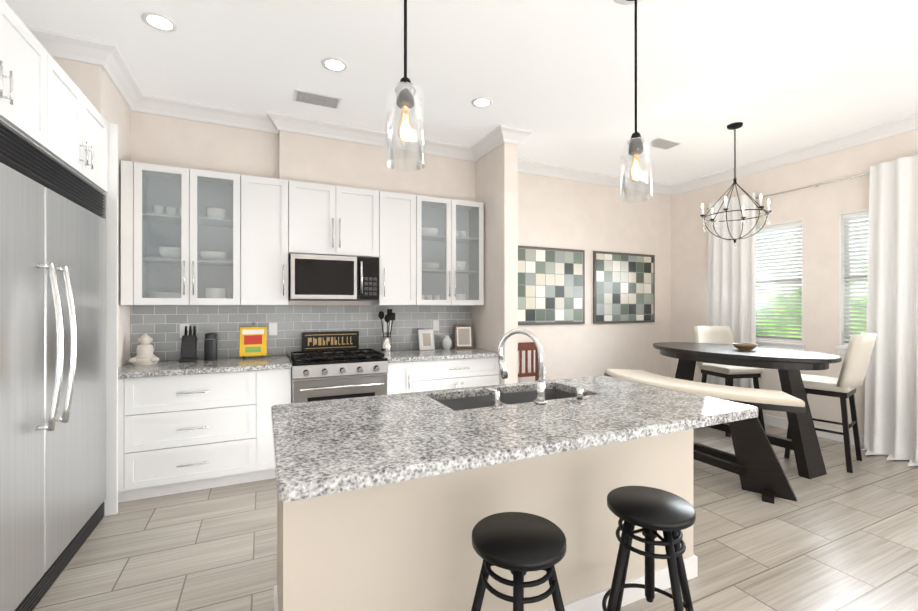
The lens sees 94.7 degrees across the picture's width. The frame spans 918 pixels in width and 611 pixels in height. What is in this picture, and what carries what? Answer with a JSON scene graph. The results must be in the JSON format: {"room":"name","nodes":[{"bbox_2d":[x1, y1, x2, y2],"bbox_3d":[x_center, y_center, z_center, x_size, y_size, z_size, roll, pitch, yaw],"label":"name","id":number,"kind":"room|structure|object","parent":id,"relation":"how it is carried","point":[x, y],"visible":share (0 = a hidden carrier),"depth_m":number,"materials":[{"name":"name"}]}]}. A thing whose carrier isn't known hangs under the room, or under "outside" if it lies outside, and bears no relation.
{"room":"dining room and kitchen","nodes":[
{"label":"dining room and kitchen","id":0,"kind":"room"},
{"bbox_2d":[52,57,130,367],"bbox_3d":[-2.805,-0.156,2.948,0.680,3.050,0.704,0,0,-25],"label":"wall","id":1,"kind":"structure","parent":0,"point":[96,87],"depth_m":3.08,"materials":[{"name":"paint"}]},
{"bbox_2d":[26,26,101,66],"bbox_3d":[-2.595,-1.625,2.602,0.570,0.110,0.105,0,0,-25],"label":"crown molding","id":2,"kind":"structure","parent":1,"relation":"attached to","point":[59,45],"depth_m":2.65,"materials":[{"name":"white wood"}]},
{"bbox_2d":[90,39,145,109],"bbox_3d":[-2.401,-1.625,3.011,0.105,0.110,0.685,0,0,-25],"label":"crown molding","id":3,"kind":"structure","parent":1,"relation":"attached to","point":[108,58],"depth_m":2.94,"materials":[{"name":"white wood"}]},
{"bbox_2d":[153,205,180,214],"bbox_3d":[-2.320,-0.747,3.411,0.242,0.085,0.072,0,0,-25],"label":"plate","id":4,"kind":"object","parent":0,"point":[155,208],"depth_m":3.38,"materials":[{"name":"white ceramic"}]},
{"bbox_2d":[159,247,180,258],"bbox_3d":[-2.324,-0.414,3.409,0.153,0.099,0.153,0,0,23],"label":"bowl","id":5,"kind":"object","parent":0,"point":[162,251],"depth_m":3.35,"materials":[{"name":"white ceramic"}]},
{"bbox_2d":[199,251,226,260],"bbox_3d":[-2.052,-0.403,3.535,0.194,0.077,0.194,0,0,-25],"label":"bowl","id":6,"kind":"object","parent":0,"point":[202,252],"depth_m":3.46,"materials":[{"name":"white ceramic"}]},
{"bbox_2d":[204,288,227,297],"bbox_3d":[-2.034,-0.083,3.543,0.163,0.121,0.163,0,0,26],"label":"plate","id":7,"kind":"object","parent":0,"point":[217,294],"depth_m":3.48,"materials":[{"name":"white ceramic"}]},
{"bbox_2d":[206,208,225,218],"bbox_3d":[-2.034,-0.754,3.544,0.144,0.099,0.144,0,0,23],"label":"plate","id":8,"kind":"object","parent":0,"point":[221,210],"depth_m":3.49,"materials":[{"name":"white ceramic"}]},
{"bbox_2d":[279,130,474,201],"bbox_3d":[-0.734,-1.380,4.247,1.970,0.598,0.090,0,0,-25],"label":"wall","id":9,"kind":"structure","parent":0,"point":[314,159],"depth_m":4.12,"materials":[{"name":"paint"}]},
{"bbox_2d":[131,111,670,382],"bbox_3d":[-0.195,-0.154,4.628,7.430,3.050,0.150,0,0,-25],"label":"wall","id":10,"kind":"structure","parent":0,"point":[588,218],"depth_m":5.26,"materials":[{"name":"paint"}]},
{"bbox_2d":[233,174,296,304],"bbox_3d":[-1.681,-0.537,3.674,0.474,1.067,0.326,0,0,-25],"label":"upper cabinet","id":11,"kind":"object","parent":10,"relation":"attached to","point":[262,231],"depth_m":3.52,"materials":[{"name":"white wood"}]},
{"bbox_2d":[151,292,180,297],"bbox_3d":[-2.333,-0.062,3.404,0.226,0.079,0.236,0,0,35],"label":"plate","id":12,"kind":"object","parent":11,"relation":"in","point":[156,293],"depth_m":3.32,"materials":[{"name":"white ceramic"}]},
{"bbox_2d":[131,305,471,360],"bbox_3d":[-1.250,0.227,4.050,3.066,0.453,0.010,0,0,-25],"label":"tile backsplash","id":13,"kind":"structure","parent":10,"relation":"attached to","point":[159,325],"depth_m":3.88,"materials":[{"name":"grey tile"}]},
{"bbox_2d":[180,324,189,337],"bbox_3d":[-2.304,0.212,3.554,0.070,0.115,0.004,0,0,-25],"label":"outlet","id":14,"kind":"object","parent":13,"relation":"attached to","point":[182,326],"depth_m":3.55,"materials":[{"name":"white plastic"}]},
{"bbox_2d":[269,323,276,334],"bbox_3d":[-1.687,0.213,3.839,0.070,0.115,0.004,0,0,-25],"label":"outlet","id":15,"kind":"object","parent":13,"relation":"attached to","point":[272,328],"depth_m":3.84,"materials":[{"name":"white plastic"}]},
{"bbox_2d":[384,321,390,331],"bbox_3d":[-0.725,0.213,4.285,0.070,0.115,0.004,0,0,-25],"label":"outlet","id":16,"kind":"object","parent":13,"relation":"attached to","point":[385,323],"depth_m":4.28,"materials":[{"name":"white plastic"}]},
{"bbox_2d":[433,320,438,330],"bbox_3d":[-0.244,0.213,4.508,0.070,0.115,0.004,0,0,-25],"label":"outlet","id":17,"kind":"object","parent":13,"relation":"attached to","point":[435,322],"depth_m":4.51,"materials":[{"name":"white plastic"}]},
{"bbox_2d":[297,181,380,259],"bbox_3d":[-1.164,-0.760,3.914,0.780,0.620,0.326,0,0,-25],"label":"upper cabinet","id":18,"kind":"object","parent":10,"relation":"attached to","point":[331,219],"depth_m":3.77,"materials":[{"name":"white wood"}]},
{"bbox_2d":[288,253,378,300],"bbox_3d":[-1.140,-0.242,3.861,0.756,0.400,0.423,0,0,-25],"label":"over-the-range microwave","id":19,"kind":"object","parent":18,"relation":"attached to","point":[312,277],"visible":1,"depth_m":3.71,"materials":[{"name":"silver metal"}]},
{"bbox_2d":[371,191,424,304],"bbox_3d":[-0.647,-0.536,4.153,0.474,1.067,0.326,0,0,-25],"label":"upper cabinet","id":20,"kind":"object","parent":10,"relation":"attached to","point":[401,272],"depth_m":4.03,"materials":[{"name":"white wood"}]},
{"bbox_2d":[518,245,584,324],"bbox_3d":[1.114,-0.233,5.133,1.030,0.930,0.029,0,0,-25],"label":"picture","id":21,"kind":"object","parent":10,"relation":"attached to","point":[551,286],"visible":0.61,"depth_m":5.11,"materials":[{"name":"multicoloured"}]},
{"bbox_2d":[518,159,673,195],"bbox_3d":[1.624,-1.622,5.331,2.920,0.110,0.105,0,0,-25],"label":"crown molding","id":22,"kind":"structure","parent":10,"relation":"attached to","point":[525,166],"depth_m":5.28,"materials":[{"name":"white wood"}]},
{"bbox_2d":[593,251,654,323],"bbox_3d":[2.217,-0.233,5.644,1.080,0.930,0.029,0,0,-25],"label":"picture","id":23,"kind":"object","parent":10,"relation":"attached to","point":[623,287],"visible":0.96,"depth_m":5.61,"materials":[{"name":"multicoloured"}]},
{"bbox_2d":[422,228,437,234],"bbox_3d":[-0.310,-0.742,4.342,0.185,0.077,0.185,0,0,-25],"label":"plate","id":24,"kind":"object","parent":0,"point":[425,229],"depth_m":4.26,"materials":[{"name":"white ceramic"}]},
{"bbox_2d":[422,262,439,268],"bbox_3d":[-0.310,-0.397,4.342,0.216,0.067,0.227,0,0,35],"label":"plate","id":25,"kind":"object","parent":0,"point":[430,263],"depth_m":4.25,"materials":[{"name":"white ceramic"}]},
{"bbox_2d":[422,295,439,299],"bbox_3d":[-0.305,-0.064,4.344,0.242,0.085,0.072,0,0,-25],"label":"plate","id":26,"kind":"object","parent":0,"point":[427,296],"depth_m":4.33,"materials":[{"name":"white ceramic"}]},
{"bbox_2d":[445,230,465,236],"bbox_3d":[-0.033,-0.746,4.471,0.242,0.085,0.072,0,0,-25],"label":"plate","id":27,"kind":"object","parent":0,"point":[464,234],"depth_m":4.47,"materials":[{"name":"white ceramic"}]},
{"bbox_2d":[456,261,465,269],"bbox_3d":[-0.011,-0.413,4.481,0.173,0.099,0.173,0,0,23],"label":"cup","id":28,"kind":"object","parent":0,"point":[457,264],"depth_m":4.41,"materials":[{"name":"white ceramic"}]},
{"bbox_2d":[4,0,917,184],"bbox_3d":[2.299,-1.716,-0.753,7.430,0.060,12.114,0,0,-25],"label":"ceiling","id":29,"kind":"structure","parent":0,"point":[774,77],"depth_m":2.95,"materials":[{"name":"paint"}]},
{"bbox_2d":[141,12,176,31],"bbox_3d":[-1.775,-1.678,2.510,0.175,0.007,0.175,0,0,-34],"label":"recessed light","id":30,"kind":"object","parent":29,"relation":"in","point":[159,22],"depth_m":2.50,"materials":[{"name":"white"}]},
{"bbox_2d":[293,89,341,109],"bbox_3d":[-1.152,-1.676,3.449,0.360,0.008,0.210,0,0,-25],"label":"ceiling vent","id":31,"kind":"object","parent":29,"relation":"in","point":[315,99],"depth_m":3.44,"materials":[{"name":"white metal"}]},
{"bbox_2d":[322,57,347,71],"bbox_3d":[-0.867,-1.677,2.953,0.175,0.007,0.175,0,0,-34],"label":"recessed light","id":32,"kind":"object","parent":29,"relation":"in","point":[333,64],"depth_m":2.94,"materials":[{"name":"white"}]},
{"bbox_2d":[386,0,424,171],"bbox_3d":[-0.215,-1.122,1.700,0.250,1.119,0.250,0,0,-25],"label":"pendant light","id":33,"kind":"object","parent":29,"relation":"hanging from","point":[404,93],"visible":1,"depth_m":1.66,"materials":[{"name":"white"}]},
{"bbox_2d":[472,97,492,107],"bbox_3d":[0.192,-1.676,3.498,0.175,0.007,0.175,0,0,-31],"label":"recessed light","id":34,"kind":"object","parent":29,"relation":"in","point":[481,102],"depth_m":3.49,"materials":[{"name":"white"}]},
{"bbox_2d":[613,0,651,202],"bbox_3d":[0.933,-1.121,2.232,0.250,1.119,0.250,0,0,-25],"label":"pendant light","id":35,"kind":"object","parent":29,"relation":"hanging from","point":[636,142],"visible":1,"depth_m":2.21,"materials":[{"name":"white"}]},
{"bbox_2d":[652,137,682,149],"bbox_3d":[2.106,-1.675,4.385,0.360,0.008,0.210,0,0,-25],"label":"ceiling vent","id":36,"kind":"object","parent":29,"relation":"in","point":[660,143],"depth_m":4.37,"materials":[{"name":"white metal"}]},
{"bbox_2d":[700,122,770,247],"bbox_3d":[2.567,-1.109,3.937,0.554,1.140,0.563,0,0,-25],"label":"pendant chandelier","id":37,"kind":"object","parent":29,"relation":"hanging from","point":[734,126],"visible":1,"depth_m":3.93,"materials":[{"name":"black metal"}]},
{"bbox_2d":[33,424,917,610],"bbox_3d":[2.299,1.394,-0.757,7.430,0.060,12.114,0,0,-25],"label":"floor","id":38,"kind":"structure","parent":0,"point":[837,537],"depth_m":2.39,"materials":[{"name":"tile"}]},
{"bbox_2d":[0,123,106,610],"bbox_3d":[-2.218,0.325,1.842,0.817,2.085,1.705,0,0,-25],"label":"refrigerator","id":39,"kind":"object","parent":38,"relation":"on","point":[53,213],"visible":1,"depth_m":1.98,"materials":[{"name":"silver metal"}]},
{"bbox_2d":[0,0,117,515],"bbox_3d":[-2.245,0.088,1.852,0.775,2.560,1.745,0,0,-25],"label":"cabinet","id":40,"kind":"object","parent":38,"relation":"on","point":[48,108],"visible":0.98,"depth_m":2.23,"materials":[{"name":"white wood"}]},
{"bbox_2d":[118,370,265,502],"bbox_3d":[-2.072,0.932,3.328,0.963,0.874,0.621,0,0,-25],"label":"base cabinet","id":41,"kind":"object","parent":38,"relation":"on","point":[183,433],"depth_m":3.06,"materials":[{"name":"white wood"}]},
{"bbox_2d":[266,369,290,478],"bbox_3d":[-1.564,0.933,3.564,0.251,0.874,0.620,0,0,-25],"label":"base cabinet","id":42,"kind":"object","parent":38,"relation":"on","point":[278,382],"depth_m":3.29,"materials":[{"name":"white wood"}]},
{"bbox_2d":[288,348,387,402],"bbox_3d":[-1.076,0.893,3.722,0.760,0.953,0.721,0,0,-25],"label":"range","id":43,"kind":"object","parent":38,"relation":"on","point":[320,375],"visible":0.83,"depth_m":3.47,"materials":[{"name":"silver metal"}]},
{"bbox_2d":[302,331,358,350],"bbox_3d":[-1.216,0.337,4.024,0.520,0.175,0.031,0,0,-25],"label":"sign","id":44,"kind":"object","parent":43,"relation":"on","point":[319,341],"visible":0.98,"depth_m":4.01,"materials":[{"name":"black wood"}]},
{"bbox_2d":[387,361,417,394],"bbox_3d":[-0.627,0.933,3.999,0.280,0.874,0.620,0,0,-25],"label":"base cabinet","id":45,"kind":"object","parent":38,"relation":"on","point":[402,377],"depth_m":3.72,"materials":[{"name":"white wood"}]},
{"bbox_2d":[418,357,499,391],"bbox_3d":[-0.163,0.934,4.214,0.951,0.874,0.620,0,0,-25],"label":"base cabinet","id":46,"kind":"object","parent":38,"relation":"on","point":[470,372],"depth_m":3.94,"materials":[{"name":"white wood"}]},
{"bbox_2d":[118,347,497,378],"bbox_3d":[-1.113,0.475,3.754,3.064,0.040,0.656,0,0,-25],"label":"countertop","id":47,"kind":"structure","parent":46,"relation":"on","point":[198,366],"depth_m":3.31,"materials":[{"name":"stone"}]},
{"bbox_2d":[128,333,158,364],"bbox_3d":[-2.428,0.334,3.274,0.191,0.239,0.164,0,0,-25],"label":"statue","id":48,"kind":"object","parent":47,"relation":"on","point":[145,355],"visible":1,"depth_m":3.24,"materials":[{"name":"ceramic"}]},
{"bbox_2d":[179,326,196,362],"bbox_3d":[-2.200,0.311,3.449,0.110,0.284,0.186,0,0,-25],"label":"knife block","id":49,"kind":"object","parent":47,"relation":"on","point":[189,348],"visible":1,"depth_m":3.42,"materials":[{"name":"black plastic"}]},
{"bbox_2d":[204,333,216,360],"bbox_3d":[-2.054,0.341,3.502,0.099,0.225,0.099,0,0,-25],"label":"canister","id":50,"kind":"object","parent":47,"relation":"on","point":[210,346],"visible":1,"depth_m":3.46,"materials":[{"name":"black plastic"}]},
{"bbox_2d":[239,322,266,359],"bbox_3d":[-1.778,0.296,3.655,0.210,0.318,0.161,0,0,-25],"label":"cookbook stand","id":51,"kind":"object","parent":47,"relation":"on","point":[253,342],"visible":1,"depth_m":3.65,"materials":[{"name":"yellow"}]},
{"bbox_2d":[378,309,394,352],"bbox_3d":[-0.699,0.244,4.097,0.154,0.420,0.104,0,0,-25],"label":"utensil crock","id":52,"kind":"object","parent":47,"relation":"on","point":[386,344],"visible":0.98,"depth_m":4.07,"materials":[{"name":"silver metal"}]},
{"bbox_2d":[418,329,434,349],"bbox_3d":[-0.342,0.351,4.354,0.170,0.209,0.082,0,0,-31],"label":"photo frame","id":53,"kind":"object","parent":47,"relation":"on","point":[426,339],"visible":1,"depth_m":4.33,"materials":[{"name":"white wood"}]},
{"bbox_2d":[442,335,451,348],"bbox_3d":[-0.125,0.385,4.418,0.110,0.140,0.110,0,0,-25],"label":"vase","id":54,"kind":"object","parent":47,"relation":"on","point":[446,342],"visible":1,"depth_m":4.38,"materials":[{"name":"white ceramic"}]},
{"bbox_2d":[454,325,473,348],"bbox_3d":[0.049,0.332,4.513,0.200,0.248,0.082,0,0,-11],"label":"photo frame","id":55,"kind":"object","parent":47,"relation":"on","point":[463,335],"visible":1,"depth_m":4.49,"materials":[{"name":"brown wood"}]},
{"bbox_2d":[274,427,699,610],"bbox_3d":[0.183,0.931,2.028,1.946,0.874,0.661,0,0,-25],"label":"kitchen island","id":56,"kind":"object","parent":38,"relation":"on","point":[389,502],"depth_m":1.60,"materials":[{"name":"beige paint"}]},
{"bbox_2d":[271,375,757,506],"bbox_3d":[0.245,0.472,1.906,1.980,0.040,0.970,0,0,-25],"label":"island countertop","id":57,"kind":"structure","parent":56,"relation":"on","point":[335,446],"depth_m":1.57,"materials":[{"name":"grey stone"}]},
{"bbox_2d":[439,387,575,406],"bbox_3d":[0.277,0.595,2.170,0.864,0.228,0.417,0,0,-25],"label":"sink","id":58,"kind":"object","parent":57,"relation":"in","point":[485,398],"depth_m":2.36,"materials":[{"name":"silver metal"}]},
{"bbox_2d":[483,329,582,408],"bbox_3d":[0.330,0.280,2.024,0.519,0.342,0.219,0,0,-25],"label":"faucet","id":59,"kind":"object","parent":57,"relation":"on","point":[540,391],"visible":1,"depth_m":1.95,"materials":[{"name":"silver metal"}]},
{"bbox_2d":[471,512,565,610],"bbox_3d":[0.188,1.044,1.338,0.354,0.645,0.354,0,0,-36],"label":"bar stool","id":60,"kind":"object","parent":38,"relation":"on","point":[519,545],"visible":1,"depth_m":1.29,"materials":[{"name":"black wood"}]},
{"bbox_2d":[518,342,537,380],"bbox_3d":[0.812,0.896,4.653,0.420,0.950,0.400,0,0,-25],"label":"chair","id":61,"kind":"object","parent":38,"relation":"on","point":[526,346],"visible":0.29,"depth_m":4.83,"materials":[{"name":"brown wood"}]},
{"bbox_2d":[602,486,695,610],"bbox_3d":[0.700,1.045,1.554,0.354,0.645,0.353,0,0,31],"label":"bar stool","id":62,"kind":"object","parent":38,"relation":"on","point":[650,511],"visible":1,"depth_m":1.52,"materials":[{"name":"black wood"}]},
{"bbox_2d":[604,369,805,503],"bbox_3d":[1.907,1.005,3.617,0.615,0.730,1.767,0,0,-25],"label":"bench","id":63,"kind":"object","parent":38,"relation":"on","point":[753,463],"visible":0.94,"depth_m":3.11,"materials":[{"name":"brown wood"}]},
{"bbox_2d":[693,326,764,436],"bbox_3d":[2.981,0.806,4.740,0.510,1.130,0.572,0,0,-11],"label":"dining chair","id":64,"kind":"object","parent":38,"relation":"on","point":[716,335],"visible":0.5,"depth_m":4.71,"materials":[{"name":"brown wood"}]},
{"bbox_2d":[653,342,841,478],"bbox_3d":[2.592,0.890,4.001,1.000,0.960,1.600,0,0,-25],"label":"dining table","id":65,"kind":"object","parent":38,"relation":"on","point":[802,442],"visible":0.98,"depth_m":3.51,"materials":[{"name":"brown wood"}]},
{"bbox_2d":[732,343,757,350],"bbox_3d":[2.624,0.380,3.884,0.200,0.059,0.200,0,0,-25],"label":"centerpiece","id":66,"kind":"object","parent":65,"relation":"on","point":[745,346],"visible":1,"depth_m":3.83,"materials":[{"name":"brown wood"}]},
{"bbox_2d":[784,333,876,472],"bbox_3d":[3.284,0.805,3.729,0.510,1.130,0.572,0,0,-39],"label":"dining chair","id":67,"kind":"object","parent":38,"relation":"on","point":[849,380],"visible":0.81,"depth_m":3.51,"materials":[{"name":"brown wood"}]},
{"bbox_2d":[472,142,517,383],"bbox_3d":[0.357,-0.154,4.413,0.150,3.050,0.704,0,0,-25],"label":"wall","id":68,"kind":"structure","parent":0,"point":[494,318],"depth_m":4.15,"materials":[{"name":"paint"}]},
{"bbox_2d":[470,125,513,161],"bbox_3d":[0.312,-1.623,4.218,0.115,0.110,0.595,0,0,-25],"label":"crown molding","id":69,"kind":"structure","parent":68,"relation":"attached to","point":[501,134],"depth_m":4.16,"materials":[{"name":"white wood"}]},
{"bbox_2d":[510,128,532,144],"bbox_3d":[0.512,-1.623,4.361,0.125,0.110,0.685,0,0,-25],"label":"crown molding","id":70,"kind":"structure","parent":68,"relation":"attached to","point":[520,134],"depth_m":4.07,"materials":[{"name":"white wood"}]},
{"bbox_2d":[671,129,917,435],"bbox_3d":[5.561,-0.159,0.756,0.160,3.050,12.114,0,0,-25],"label":"wall","id":71,"kind":"structure","parent":0,"point":[819,209],"depth_m":4.51,"materials":[{"name":"paint"}]},
{"bbox_2d":[756,219,804,349],"bbox_3d":[3.611,-0.221,4.865,0.145,1.415,0.670,0,0,-25],"label":"window","id":72,"kind":"structure","parent":71,"relation":"in","point":[780,344],"depth_m":4.75,"materials":[{"name":"white"}]},
{"bbox_2d":[756,221,801,341],"bbox_3d":[3.618,-0.259,4.869,0.054,1.313,0.602,0,0,-25],"label":"window blind","id":73,"kind":"object","parent":72,"relation":"attached to","point":[781,227],"visible":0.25,"depth_m":4.81,"materials":[{"name":"white plastic"}]},
{"bbox_2d":[705,173,869,209],"bbox_3d":[3.773,-1.259,4.363,0.051,0.028,2.586,0,0,-25],"label":"curtain rod","id":74,"kind":"object","parent":71,"relation":"attached to","point":[816,185],"visible":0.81,"depth_m":4.44,"materials":[{"name":"silver metal"}]},
{"bbox_2d":[707,193,755,387],"bbox_3d":[3.274,0.025,5.145,0.223,2.677,0.616,0,0,-25],"label":"curtain","id":75,"kind":"object","parent":74,"relation":"hanging from","point":[731,286],"visible":0.62,"depth_m":5.11,"materials":[{"name":"fabric"}]},
{"bbox_2d":[861,155,917,465],"bbox_3d":[3.945,0.024,3.593,0.267,2.678,0.858,0,0,-25],"label":"curtain","id":76,"kind":"object","parent":74,"relation":"hanging from","point":[891,406],"visible":0.98,"depth_m":3.85,"materials":[{"name":"fabric"}]},
{"bbox_2d":[670,113,917,195],"bbox_3d":[5.483,-1.628,0.612,0.105,0.110,11.914,0,0,-25],"label":"crown molding","id":77,"kind":"structure","parent":71,"relation":"attached to","point":[908,123],"depth_m":4.45,"materials":[{"name":"white wood"}]},
{"bbox_2d":[763,414,863,446],"bbox_3d":[5.524,1.311,0.627,0.014,0.110,11.914,0,0,-25],"label":"baseboard","id":78,"kind":"structure","parent":71,"relation":"attached to","point":[775,421],"depth_m":4.40,"materials":[{"name":"white wood"}]},
{"bbox_2d":[836,209,868,353],"bbox_3d":[4.010,-0.222,4.003,0.145,1.415,0.670,0,0,-25],"label":"window","id":79,"kind":"structure","parent":71,"relation":"in","point":[841,349],"depth_m":4.27,"materials":[{"name":"white"}]},
{"bbox_2d":[843,211,868,344],"bbox_3d":[4.017,-0.260,4.007,0.054,1.313,0.602,0,0,-25],"label":"window blind","id":80,"kind":"object","parent":79,"relation":"attached to","point":[854,217],"visible":0.42,"depth_m":4.19,"materials":[{"name":"white plastic"}]},
{"label":"outside","id":81,"kind":"structure","parent":0,"visible":0},
{"bbox_2d":[756,219,868,336],"bbox_3d":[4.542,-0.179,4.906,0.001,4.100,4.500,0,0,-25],"label":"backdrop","id":82,"kind":"structure","parent":81,"point":[801,288],"depth_m":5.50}
]}

